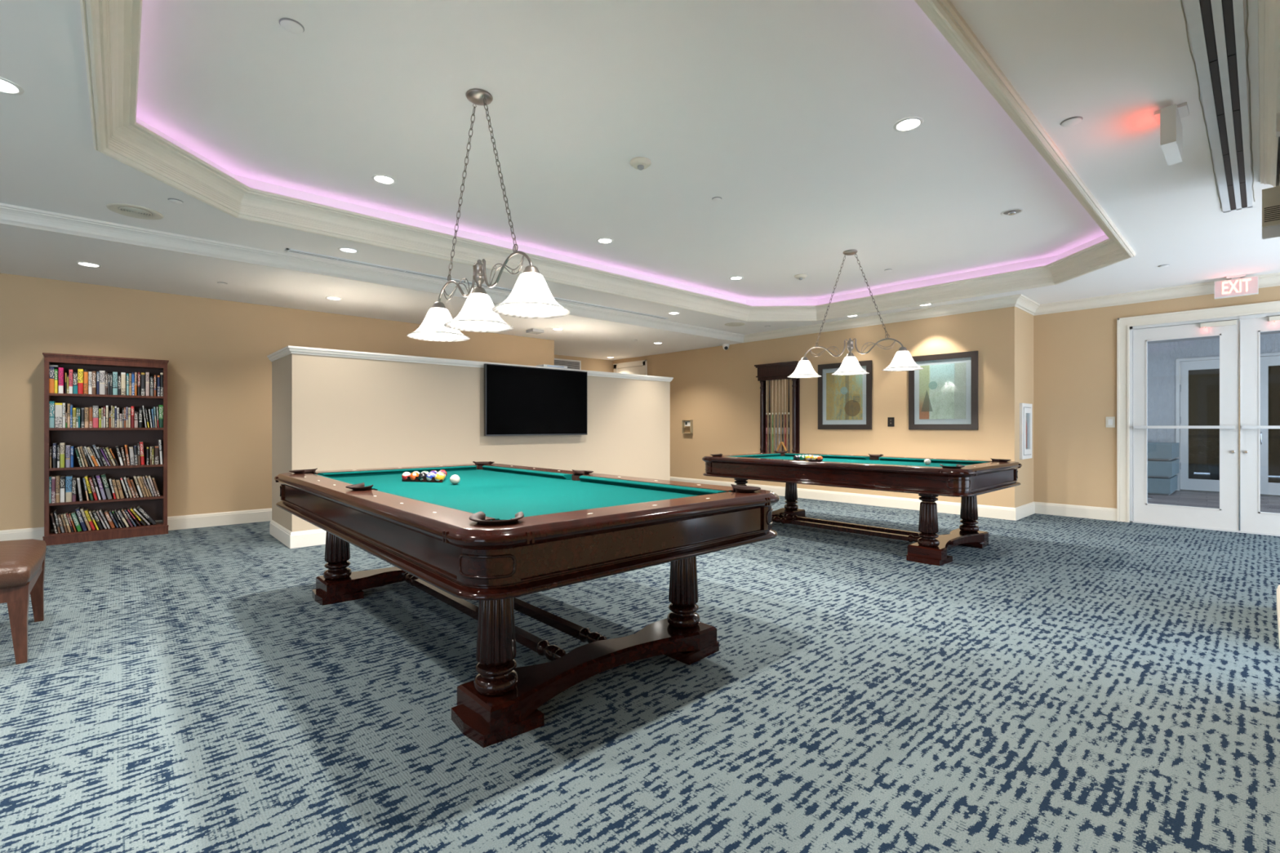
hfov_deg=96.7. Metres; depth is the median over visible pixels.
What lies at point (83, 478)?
book
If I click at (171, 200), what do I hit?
sprinkler cover
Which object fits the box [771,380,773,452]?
cue
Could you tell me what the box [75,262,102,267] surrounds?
recessed light
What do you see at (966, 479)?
pool table
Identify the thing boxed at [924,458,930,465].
cue ball
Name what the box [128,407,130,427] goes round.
book
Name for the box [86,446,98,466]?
book
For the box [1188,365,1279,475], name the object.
wall
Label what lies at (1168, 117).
exit sign
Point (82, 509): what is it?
book
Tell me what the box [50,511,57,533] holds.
book
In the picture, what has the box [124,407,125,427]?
book
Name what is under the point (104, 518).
book
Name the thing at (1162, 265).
sprinkler cover
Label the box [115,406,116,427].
book
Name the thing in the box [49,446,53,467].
book
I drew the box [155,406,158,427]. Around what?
book
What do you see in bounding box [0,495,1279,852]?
floor
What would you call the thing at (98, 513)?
book
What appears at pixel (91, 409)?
book
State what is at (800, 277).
smoke detector
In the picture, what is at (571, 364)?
air vent
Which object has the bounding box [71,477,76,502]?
book
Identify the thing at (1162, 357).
wall
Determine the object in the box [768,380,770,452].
cue
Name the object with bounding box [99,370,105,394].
book
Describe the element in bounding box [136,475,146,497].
book
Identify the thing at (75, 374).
book
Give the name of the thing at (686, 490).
cushion
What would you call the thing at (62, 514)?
book
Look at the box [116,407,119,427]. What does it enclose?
book
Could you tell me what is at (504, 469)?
cushion
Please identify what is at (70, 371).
book
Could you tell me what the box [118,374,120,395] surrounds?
book
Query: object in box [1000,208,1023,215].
recessed light
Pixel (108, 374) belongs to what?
book
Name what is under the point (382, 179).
recessed light
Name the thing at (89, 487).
book
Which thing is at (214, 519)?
baseboard
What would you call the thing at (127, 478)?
book
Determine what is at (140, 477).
book
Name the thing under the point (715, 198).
sprinkler cover
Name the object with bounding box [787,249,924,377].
pendant lamp
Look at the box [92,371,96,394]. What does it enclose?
book
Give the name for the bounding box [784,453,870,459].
cushion
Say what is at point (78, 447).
book
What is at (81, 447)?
book
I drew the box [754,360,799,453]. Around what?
cue rack
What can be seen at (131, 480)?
book
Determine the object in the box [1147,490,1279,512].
floor
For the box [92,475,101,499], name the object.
book
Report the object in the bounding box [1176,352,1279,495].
door
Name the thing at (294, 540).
baseboard
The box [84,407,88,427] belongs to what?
book
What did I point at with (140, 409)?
book
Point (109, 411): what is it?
book
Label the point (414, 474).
ball
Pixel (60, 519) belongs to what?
book
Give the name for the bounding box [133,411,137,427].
book
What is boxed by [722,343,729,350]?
dome camera
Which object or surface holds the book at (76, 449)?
on the bookcase
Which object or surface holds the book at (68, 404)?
on the bookcase
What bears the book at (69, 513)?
on the bookcase
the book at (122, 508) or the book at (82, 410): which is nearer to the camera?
the book at (82, 410)
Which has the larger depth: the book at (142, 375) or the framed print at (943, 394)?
the framed print at (943, 394)
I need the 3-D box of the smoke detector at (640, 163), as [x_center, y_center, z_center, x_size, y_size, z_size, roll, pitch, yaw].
[0.004,-1.733,3.782,0.140,0.053,0.140,0,0,-42]
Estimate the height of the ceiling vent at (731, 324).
0.010 m
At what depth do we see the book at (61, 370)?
5.20 m
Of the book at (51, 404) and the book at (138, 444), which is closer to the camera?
the book at (51, 404)
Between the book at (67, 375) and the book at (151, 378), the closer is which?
the book at (67, 375)
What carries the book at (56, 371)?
on the bookcase
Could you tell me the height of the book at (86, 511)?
0.192 m
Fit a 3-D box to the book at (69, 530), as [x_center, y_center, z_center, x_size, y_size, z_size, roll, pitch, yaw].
[-5.308,0.889,5.277,0.050,0.171,0.149,0,0,-42]
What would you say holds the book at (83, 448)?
on the bookcase
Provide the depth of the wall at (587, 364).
11.46 m
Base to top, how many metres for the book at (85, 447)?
0.192 m
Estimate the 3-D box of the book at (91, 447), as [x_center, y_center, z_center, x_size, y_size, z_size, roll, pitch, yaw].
[-5.179,0.284,5.410,0.072,0.186,0.158,0,0,-42]
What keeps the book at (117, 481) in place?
on the bookcase
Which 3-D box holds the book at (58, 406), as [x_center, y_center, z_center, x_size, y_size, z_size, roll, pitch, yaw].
[-5.353,-0.101,5.244,0.046,0.226,0.167,0,0,-42]
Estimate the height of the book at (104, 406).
0.200 m
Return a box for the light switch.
[1106,417,1115,427]
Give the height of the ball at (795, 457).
0.057 m
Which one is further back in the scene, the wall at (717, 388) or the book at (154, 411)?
the wall at (717, 388)
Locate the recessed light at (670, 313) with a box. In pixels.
[667,311,679,314]
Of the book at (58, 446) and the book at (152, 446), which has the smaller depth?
the book at (58, 446)
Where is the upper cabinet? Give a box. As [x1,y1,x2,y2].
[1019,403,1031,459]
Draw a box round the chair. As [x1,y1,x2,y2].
[0,538,46,664]
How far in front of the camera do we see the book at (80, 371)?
5.28 m
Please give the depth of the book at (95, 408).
5.35 m
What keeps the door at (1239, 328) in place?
in the wall at (1075, 352)
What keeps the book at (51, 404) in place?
on the bookcase
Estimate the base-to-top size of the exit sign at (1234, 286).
0.198 m
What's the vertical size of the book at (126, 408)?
0.200 m
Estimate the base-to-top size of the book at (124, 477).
0.203 m
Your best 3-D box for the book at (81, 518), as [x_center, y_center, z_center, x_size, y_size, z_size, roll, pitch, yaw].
[-5.245,0.868,5.343,0.079,0.213,0.168,0,0,-42]
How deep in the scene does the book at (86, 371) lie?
5.30 m
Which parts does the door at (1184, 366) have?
pull handle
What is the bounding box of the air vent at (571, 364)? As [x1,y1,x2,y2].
[554,358,581,369]
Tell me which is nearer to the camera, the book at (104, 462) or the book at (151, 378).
the book at (104, 462)
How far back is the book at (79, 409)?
5.28 m
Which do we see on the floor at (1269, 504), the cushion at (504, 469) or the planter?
the planter
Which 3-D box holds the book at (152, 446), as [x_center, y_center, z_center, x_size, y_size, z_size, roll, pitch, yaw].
[-4.870,0.291,5.685,0.013,0.172,0.157,0,0,-42]
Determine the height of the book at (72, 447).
0.193 m
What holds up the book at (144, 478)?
on the bookcase
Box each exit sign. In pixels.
[1154,102,1189,165]
[1214,274,1258,298]
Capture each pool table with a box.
[274,461,779,747]
[702,450,1022,565]
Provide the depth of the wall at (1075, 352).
6.68 m
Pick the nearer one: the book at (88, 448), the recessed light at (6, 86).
the recessed light at (6, 86)
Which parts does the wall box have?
trim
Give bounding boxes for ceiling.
[0,0,1279,334]
[0,223,740,360]
[1147,330,1279,343]
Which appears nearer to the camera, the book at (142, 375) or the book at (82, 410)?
the book at (82, 410)
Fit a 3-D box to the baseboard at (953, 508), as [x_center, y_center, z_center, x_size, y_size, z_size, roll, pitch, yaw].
[2.765,0.999,8.720,0.816,0.142,6.930,0,0,-42]
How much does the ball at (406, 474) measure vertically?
0.057 m
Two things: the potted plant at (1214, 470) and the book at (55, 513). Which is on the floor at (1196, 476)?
the potted plant at (1214, 470)
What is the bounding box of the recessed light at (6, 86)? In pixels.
[0,76,24,94]
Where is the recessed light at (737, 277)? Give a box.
[729,275,742,279]
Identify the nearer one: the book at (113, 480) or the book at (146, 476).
the book at (113, 480)
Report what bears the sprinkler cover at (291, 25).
attached to the ceiling at (786, 113)
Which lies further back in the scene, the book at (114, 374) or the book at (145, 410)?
the book at (145, 410)
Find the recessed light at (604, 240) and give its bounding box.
[596,237,613,244]
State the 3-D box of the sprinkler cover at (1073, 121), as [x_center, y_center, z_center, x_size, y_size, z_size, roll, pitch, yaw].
[2.098,-1.480,2.766,0.088,0.010,0.088,0,0,-42]
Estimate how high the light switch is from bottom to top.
0.122 m
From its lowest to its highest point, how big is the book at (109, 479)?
0.194 m
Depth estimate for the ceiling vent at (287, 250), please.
5.53 m
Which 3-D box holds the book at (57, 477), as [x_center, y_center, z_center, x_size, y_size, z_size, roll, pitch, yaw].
[-5.368,0.573,5.251,0.025,0.241,0.175,0,0,-42]
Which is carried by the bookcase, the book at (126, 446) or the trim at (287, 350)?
the book at (126, 446)
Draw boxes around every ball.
[401,471,410,479]
[409,471,418,479]
[417,471,426,480]
[426,472,435,480]
[434,472,444,480]
[449,474,460,484]
[793,455,799,460]
[799,455,804,460]
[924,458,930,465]
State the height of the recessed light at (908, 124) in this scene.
0.006 m
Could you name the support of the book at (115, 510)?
on the bookcase
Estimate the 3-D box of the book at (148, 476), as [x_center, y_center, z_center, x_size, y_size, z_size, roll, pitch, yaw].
[-4.866,0.591,5.678,0.068,0.205,0.155,0,0,-42]
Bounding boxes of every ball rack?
[401,475,445,482]
[776,441,786,451]
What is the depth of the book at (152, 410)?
5.62 m
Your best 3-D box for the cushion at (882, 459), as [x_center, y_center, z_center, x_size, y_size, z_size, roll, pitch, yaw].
[2.799,0.332,5.482,0.052,0.032,1.036,0,0,-42]
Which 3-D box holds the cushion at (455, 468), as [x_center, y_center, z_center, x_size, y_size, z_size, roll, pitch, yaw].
[-1.677,0.319,4.061,1.134,0.032,0.052,0,0,-42]
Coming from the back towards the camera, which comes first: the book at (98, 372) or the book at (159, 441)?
the book at (159, 441)
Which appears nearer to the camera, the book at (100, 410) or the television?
the book at (100, 410)
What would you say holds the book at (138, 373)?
on the bookcase
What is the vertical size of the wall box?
0.211 m
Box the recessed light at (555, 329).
[551,328,563,330]
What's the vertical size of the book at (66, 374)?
0.191 m
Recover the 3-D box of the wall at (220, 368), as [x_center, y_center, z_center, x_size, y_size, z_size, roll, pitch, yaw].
[-6.071,-0.150,5.899,11.190,2.440,1.700,0,0,-42]
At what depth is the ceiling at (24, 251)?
5.62 m
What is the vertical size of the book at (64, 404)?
0.227 m
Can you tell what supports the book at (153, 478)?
on the bookcase
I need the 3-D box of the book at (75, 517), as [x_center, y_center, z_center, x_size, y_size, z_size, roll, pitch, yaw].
[-5.259,0.886,5.312,0.071,0.178,0.146,0,0,-42]
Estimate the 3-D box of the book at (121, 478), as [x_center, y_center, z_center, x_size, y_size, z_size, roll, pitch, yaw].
[-5.023,0.595,5.543,0.062,0.197,0.159,0,0,-42]
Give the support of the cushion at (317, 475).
on the pool table at (495, 536)
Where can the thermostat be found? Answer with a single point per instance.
(684, 423)
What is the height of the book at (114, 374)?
0.219 m
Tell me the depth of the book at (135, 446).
5.55 m
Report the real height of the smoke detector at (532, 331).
0.040 m
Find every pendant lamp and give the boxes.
[406,88,570,342]
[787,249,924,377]
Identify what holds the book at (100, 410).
on the bookcase
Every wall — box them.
[0,272,554,530]
[271,353,670,532]
[554,354,612,372]
[612,306,1033,507]
[1033,285,1279,508]
[1147,333,1279,490]
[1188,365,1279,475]
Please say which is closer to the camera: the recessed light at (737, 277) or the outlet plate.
the recessed light at (737, 277)
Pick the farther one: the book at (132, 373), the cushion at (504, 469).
the book at (132, 373)
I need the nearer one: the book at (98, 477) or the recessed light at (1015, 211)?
the recessed light at (1015, 211)
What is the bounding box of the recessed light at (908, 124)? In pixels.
[893,116,923,132]
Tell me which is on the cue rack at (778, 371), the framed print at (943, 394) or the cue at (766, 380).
the cue at (766, 380)
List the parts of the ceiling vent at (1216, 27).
slot blade, slot blade, slot blade, slot blade, slot blade, slot blade, slot blade, slot blade, slot blade, slot blade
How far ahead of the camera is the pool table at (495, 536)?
2.27 m
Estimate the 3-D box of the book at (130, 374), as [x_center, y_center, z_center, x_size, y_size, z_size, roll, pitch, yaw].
[-4.988,-0.408,5.567,0.017,0.212,0.157,0,0,-42]
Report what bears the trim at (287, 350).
attached to the wall at (329, 413)
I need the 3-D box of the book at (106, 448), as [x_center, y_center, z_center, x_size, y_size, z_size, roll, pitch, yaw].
[-5.097,0.288,5.478,0.075,0.178,0.155,0,0,-42]
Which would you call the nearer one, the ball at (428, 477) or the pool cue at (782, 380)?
the ball at (428, 477)
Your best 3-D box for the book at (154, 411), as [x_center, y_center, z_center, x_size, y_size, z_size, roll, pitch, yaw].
[-4.863,-0.091,5.703,0.022,0.205,0.161,0,0,-42]
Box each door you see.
[613,360,647,375]
[1116,300,1279,536]
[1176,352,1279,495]
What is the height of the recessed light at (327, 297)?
0.006 m
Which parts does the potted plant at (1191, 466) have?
pot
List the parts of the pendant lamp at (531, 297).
lamp shade, scroll arm, chain, lamp shade, chain, scroll arm, lamp shade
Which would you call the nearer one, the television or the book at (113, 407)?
the book at (113, 407)
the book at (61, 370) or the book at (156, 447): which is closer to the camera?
the book at (61, 370)
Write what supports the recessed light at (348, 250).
in the ceiling at (786, 113)
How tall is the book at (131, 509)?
0.177 m
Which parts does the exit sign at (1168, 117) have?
plate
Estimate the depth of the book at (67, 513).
5.25 m
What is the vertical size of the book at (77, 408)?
0.186 m
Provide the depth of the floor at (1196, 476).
11.87 m
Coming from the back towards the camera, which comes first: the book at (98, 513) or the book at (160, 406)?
the book at (160, 406)
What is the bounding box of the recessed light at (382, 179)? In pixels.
[371,174,395,184]
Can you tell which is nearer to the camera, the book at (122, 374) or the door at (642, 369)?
the book at (122, 374)
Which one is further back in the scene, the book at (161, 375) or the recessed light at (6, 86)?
the book at (161, 375)
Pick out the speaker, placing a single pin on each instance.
(542, 365)
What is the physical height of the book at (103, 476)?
0.239 m
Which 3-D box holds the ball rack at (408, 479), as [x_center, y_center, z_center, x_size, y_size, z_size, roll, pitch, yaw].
[-1.284,0.320,3.501,0.279,0.032,0.252,0,0,-42]
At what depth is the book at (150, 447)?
5.62 m
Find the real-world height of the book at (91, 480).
0.214 m
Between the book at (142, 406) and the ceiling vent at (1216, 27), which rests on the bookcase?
the book at (142, 406)
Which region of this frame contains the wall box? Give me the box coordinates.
[1262,186,1279,239]
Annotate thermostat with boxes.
[681,420,693,433]
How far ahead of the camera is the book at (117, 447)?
5.46 m
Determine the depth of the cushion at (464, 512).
2.18 m
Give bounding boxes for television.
[484,363,587,435]
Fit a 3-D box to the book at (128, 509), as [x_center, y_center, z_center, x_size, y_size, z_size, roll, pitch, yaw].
[-4.975,0.889,5.593,0.097,0.171,0.155,0,0,-42]
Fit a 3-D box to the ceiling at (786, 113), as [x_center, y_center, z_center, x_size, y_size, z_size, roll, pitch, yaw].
[-0.652,-1.627,2.442,14.530,0.285,7.085,0,0,-42]
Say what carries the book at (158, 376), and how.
on the bookcase
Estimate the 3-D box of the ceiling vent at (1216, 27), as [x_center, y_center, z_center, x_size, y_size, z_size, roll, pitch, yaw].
[1.554,-1.480,1.576,6.820,0.009,0.138,0,0,-42]
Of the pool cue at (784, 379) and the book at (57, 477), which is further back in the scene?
the pool cue at (784, 379)
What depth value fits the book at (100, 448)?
5.40 m
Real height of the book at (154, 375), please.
0.207 m
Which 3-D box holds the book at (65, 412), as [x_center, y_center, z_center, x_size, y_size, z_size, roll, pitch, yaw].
[-5.317,-0.059,5.277,0.010,0.142,0.136,0,0,-42]
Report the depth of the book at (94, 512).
5.36 m
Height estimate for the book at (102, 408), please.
0.190 m
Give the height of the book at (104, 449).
0.176 m
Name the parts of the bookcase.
panel, cornice, shelf, shelf, shelf, shelf, panel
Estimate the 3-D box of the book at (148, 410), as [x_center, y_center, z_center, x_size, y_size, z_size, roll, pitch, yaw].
[-4.883,-0.079,5.671,0.028,0.182,0.159,0,0,-42]
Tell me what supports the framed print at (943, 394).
attached to the wall at (717, 388)
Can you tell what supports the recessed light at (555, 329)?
in the ceiling at (24, 251)
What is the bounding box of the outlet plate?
[887,417,894,426]
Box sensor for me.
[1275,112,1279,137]
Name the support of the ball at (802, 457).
on the pool table at (966, 479)
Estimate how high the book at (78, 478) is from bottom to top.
0.217 m
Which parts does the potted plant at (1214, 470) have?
pot, stem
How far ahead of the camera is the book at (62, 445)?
5.21 m
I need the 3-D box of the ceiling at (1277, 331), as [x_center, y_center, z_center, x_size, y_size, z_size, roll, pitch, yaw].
[7.644,-1.490,7.928,5.020,0.080,6.600,0,0,-42]
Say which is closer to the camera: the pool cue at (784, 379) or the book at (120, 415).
the book at (120, 415)
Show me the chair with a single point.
(22, 562)
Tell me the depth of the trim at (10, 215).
4.81 m
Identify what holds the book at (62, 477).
on the bookcase
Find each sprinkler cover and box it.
[168,198,183,204]
[217,281,227,284]
[279,17,304,34]
[711,196,721,201]
[1060,115,1082,126]
[1158,264,1169,267]
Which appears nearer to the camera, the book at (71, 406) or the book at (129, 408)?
the book at (71, 406)
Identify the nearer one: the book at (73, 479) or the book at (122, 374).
the book at (73, 479)
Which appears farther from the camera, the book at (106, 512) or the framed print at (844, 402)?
the framed print at (844, 402)
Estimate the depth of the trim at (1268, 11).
2.42 m
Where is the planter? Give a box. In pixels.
[1147,442,1178,495]
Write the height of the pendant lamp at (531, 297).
1.230 m
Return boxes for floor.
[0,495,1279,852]
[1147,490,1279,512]
[1180,472,1279,496]
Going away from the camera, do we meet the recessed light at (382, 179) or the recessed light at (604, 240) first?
the recessed light at (382, 179)
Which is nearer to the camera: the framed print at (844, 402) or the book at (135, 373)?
the book at (135, 373)
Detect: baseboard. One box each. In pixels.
[0,508,271,541]
[269,520,326,548]
[670,476,1116,520]
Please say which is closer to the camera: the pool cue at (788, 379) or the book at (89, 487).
the book at (89, 487)
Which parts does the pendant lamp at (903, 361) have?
lamp shade, scroll arm, chain, lamp shade, chain, scroll arm, lamp shade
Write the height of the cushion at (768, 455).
0.032 m
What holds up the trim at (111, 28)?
attached to the ceiling at (786, 113)
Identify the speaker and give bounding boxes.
[536,364,567,368]
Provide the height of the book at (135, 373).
0.225 m
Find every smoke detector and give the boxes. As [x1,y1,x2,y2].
[525,328,543,333]
[630,156,651,170]
[794,274,806,279]
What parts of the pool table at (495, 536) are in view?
leg, leg, rail, moulding, rail moulding, leg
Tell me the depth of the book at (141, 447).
5.58 m
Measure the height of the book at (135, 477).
0.208 m
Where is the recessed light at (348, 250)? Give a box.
[337,247,359,253]
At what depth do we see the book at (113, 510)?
5.46 m
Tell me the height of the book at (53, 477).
0.237 m
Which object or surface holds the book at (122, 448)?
on the bookcase
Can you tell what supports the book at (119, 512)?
on the bookcase
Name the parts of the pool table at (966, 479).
leg, leg, rail, moulding, rail moulding, leg, leg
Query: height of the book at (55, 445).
0.223 m
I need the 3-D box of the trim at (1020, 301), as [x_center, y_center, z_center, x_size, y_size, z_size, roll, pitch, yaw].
[4.297,-1.802,6.993,0.883,0.865,6.934,0,0,-42]
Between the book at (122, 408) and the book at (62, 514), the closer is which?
the book at (62, 514)
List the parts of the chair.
leg, seat, leg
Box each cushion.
[315,474,374,488]
[317,465,477,477]
[378,490,499,520]
[482,465,572,479]
[578,475,730,495]
[729,453,780,457]
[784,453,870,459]
[879,457,991,464]
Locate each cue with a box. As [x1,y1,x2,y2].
[765,380,767,453]
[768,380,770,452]
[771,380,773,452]
[775,379,777,450]
[778,379,780,451]
[782,379,783,451]
[784,378,786,451]
[787,378,789,452]
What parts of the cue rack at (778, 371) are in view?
cornice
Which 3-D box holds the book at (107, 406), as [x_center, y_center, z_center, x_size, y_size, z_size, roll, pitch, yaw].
[-5.107,-0.094,5.454,0.016,0.211,0.156,0,0,-42]
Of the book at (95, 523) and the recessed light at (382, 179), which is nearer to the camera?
the recessed light at (382, 179)
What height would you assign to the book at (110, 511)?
0.161 m
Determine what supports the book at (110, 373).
on the bookcase
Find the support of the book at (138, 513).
on the bookcase
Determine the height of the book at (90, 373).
0.210 m
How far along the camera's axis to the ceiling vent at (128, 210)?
3.91 m
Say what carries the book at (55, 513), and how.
on the bookcase
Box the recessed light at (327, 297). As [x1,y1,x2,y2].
[325,296,342,300]
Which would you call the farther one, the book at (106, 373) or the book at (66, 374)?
the book at (106, 373)
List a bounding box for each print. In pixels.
[817,360,871,429]
[908,351,977,430]
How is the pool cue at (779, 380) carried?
on the cue rack at (778, 371)
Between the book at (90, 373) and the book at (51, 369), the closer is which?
the book at (51, 369)
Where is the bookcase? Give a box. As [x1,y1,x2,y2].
[42,352,168,545]
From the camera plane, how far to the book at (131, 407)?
5.53 m
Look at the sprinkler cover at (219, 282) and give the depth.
5.42 m
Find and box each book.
[48,364,58,368]
[48,366,55,393]
[48,401,55,427]
[48,475,52,502]
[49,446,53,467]
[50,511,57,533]
[51,475,55,502]
[53,443,57,467]
[53,509,61,533]
[54,368,58,393]
[54,403,62,427]
[55,475,61,502]
[57,444,59,467]
[57,513,65,533]
[58,367,64,393]
[59,442,65,467]
[60,475,66,502]
[60,512,68,533]
[62,403,66,427]
[63,512,71,532]
[65,373,67,393]
[65,412,66,427]
[65,444,71,467]
[65,475,73,502]
[66,375,68,393]
[66,403,71,427]
[66,511,74,532]
[68,369,73,393]
[68,511,76,531]
[70,404,73,427]
[70,445,74,467]
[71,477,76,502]
[71,511,82,531]
[72,408,75,427]
[73,372,77,393]
[74,448,82,466]
[75,407,78,427]
[75,506,87,531]
[76,476,83,501]
[77,368,84,394]
[77,446,85,466]
[78,408,80,427]
[80,408,84,427]
[80,446,88,466]
[80,506,91,530]
[82,446,91,466]
[82,477,89,500]
[84,369,88,394]
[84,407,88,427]
[84,445,94,466]
[84,475,93,500]
[84,508,95,530]
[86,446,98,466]
[88,371,92,394]
[88,407,93,427]
[88,476,97,500]
[88,509,99,529]
[89,446,100,466]
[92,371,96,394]
[92,444,104,466]
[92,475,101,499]
[92,509,103,529]
[93,405,98,427]
[96,446,107,466]
[96,474,106,499]
[96,509,106,528]
[97,371,99,394]
[98,408,101,427]
[98,508,110,528]
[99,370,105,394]
[99,447,110,466]
[101,407,103,427]
[101,473,111,499]
[102,447,112,466]
[103,406,105,427]
[104,510,115,528]
[105,372,107,395]
[105,447,115,466]
[106,405,108,427]
[107,373,110,395]
[108,477,115,498]
[108,510,119,528]
[109,410,111,427]
[109,448,118,465]
[110,373,111,395]
[111,405,112,427]
[111,478,119,498]
[111,509,121,528]
[112,372,117,395]
[112,406,115,427]
[114,509,124,527]
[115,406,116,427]
[115,445,123,465]
[115,479,124,498]
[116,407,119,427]
[117,509,128,527]
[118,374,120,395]
[119,413,122,427]
[120,372,125,395]
[120,447,126,465]
[120,476,128,497]
[120,507,133,526]
[122,408,124,427]
[123,475,132,497]
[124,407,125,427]
[124,444,129,465]
[124,508,136,526]
[125,407,128,427]
[126,373,128,395]
[126,477,135,497]
[127,507,140,525]
[128,373,131,395]
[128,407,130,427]
[128,446,134,465]
[129,479,138,497]
[129,506,145,525]
[130,406,133,427]
[131,372,134,395]
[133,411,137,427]
[133,445,137,465]
[133,475,142,497]
[133,506,150,525]
[134,372,137,395]
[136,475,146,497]
[136,505,155,524]
[137,372,140,395]
[137,443,140,465]
[138,408,142,427]
[138,441,144,465]
[139,475,149,497]
[140,373,144,395]
[142,405,146,427]
[142,475,151,496]
[144,408,149,427]
[145,372,149,395]
[145,475,154,496]
[146,446,148,464]
[147,408,152,427]
[147,475,157,496]
[149,376,153,395]
[149,446,151,464]
[151,408,155,427]
[151,446,153,464]
[151,477,159,496]
[153,374,155,395]
[153,407,156,427]
[154,445,159,464]
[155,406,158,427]
[156,375,159,395]
[158,404,163,427]
[158,440,162,464]
[159,373,163,395]
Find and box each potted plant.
[1188,425,1207,478]
[1196,433,1219,479]
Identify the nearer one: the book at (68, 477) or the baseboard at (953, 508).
the book at (68, 477)
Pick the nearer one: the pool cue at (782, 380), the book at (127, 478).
the book at (127, 478)
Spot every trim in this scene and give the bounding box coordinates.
[0,202,744,342]
[80,0,1135,321]
[266,345,673,382]
[743,272,1279,342]
[1257,0,1279,186]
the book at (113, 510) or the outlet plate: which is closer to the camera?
the book at (113, 510)
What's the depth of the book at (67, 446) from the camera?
5.22 m
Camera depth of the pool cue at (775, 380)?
8.76 m
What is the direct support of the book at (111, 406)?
on the bookcase
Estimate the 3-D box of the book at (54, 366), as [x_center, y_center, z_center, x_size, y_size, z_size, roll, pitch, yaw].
[-5.370,-0.551,5.213,0.055,0.014,0.120,0,0,-42]
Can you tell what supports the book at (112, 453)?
on the bookcase
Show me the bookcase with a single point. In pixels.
(156, 507)
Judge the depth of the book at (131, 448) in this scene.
5.52 m
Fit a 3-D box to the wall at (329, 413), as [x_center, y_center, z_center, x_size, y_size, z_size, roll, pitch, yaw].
[-1.615,0.203,6.926,4.729,1.735,0.893,0,0,-42]
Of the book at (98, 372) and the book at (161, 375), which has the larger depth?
the book at (161, 375)
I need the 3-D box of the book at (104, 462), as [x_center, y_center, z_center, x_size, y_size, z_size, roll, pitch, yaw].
[-5.135,0.285,5.430,0.078,0.184,0.154,0,0,-42]
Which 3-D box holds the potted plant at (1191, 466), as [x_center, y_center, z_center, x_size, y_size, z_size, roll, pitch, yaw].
[10.794,0.531,11.319,0.857,1.118,0.780,0,0,-42]
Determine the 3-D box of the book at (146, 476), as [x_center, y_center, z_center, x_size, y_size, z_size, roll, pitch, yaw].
[-4.882,0.590,5.665,0.068,0.206,0.158,0,0,-42]
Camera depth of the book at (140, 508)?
5.61 m
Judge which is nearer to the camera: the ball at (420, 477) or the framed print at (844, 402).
the ball at (420, 477)
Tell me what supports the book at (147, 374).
on the bookcase
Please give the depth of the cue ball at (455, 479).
3.27 m
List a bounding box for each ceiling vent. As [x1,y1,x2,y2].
[106,203,163,219]
[284,248,668,319]
[724,322,745,326]
[1183,0,1252,213]
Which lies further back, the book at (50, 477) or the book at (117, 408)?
the book at (117, 408)
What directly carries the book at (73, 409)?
on the bookcase
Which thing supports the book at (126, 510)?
on the bookcase
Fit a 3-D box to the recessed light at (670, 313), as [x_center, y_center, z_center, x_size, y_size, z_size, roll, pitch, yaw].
[0.444,-1.482,7.447,0.160,0.006,0.160,0,0,-42]

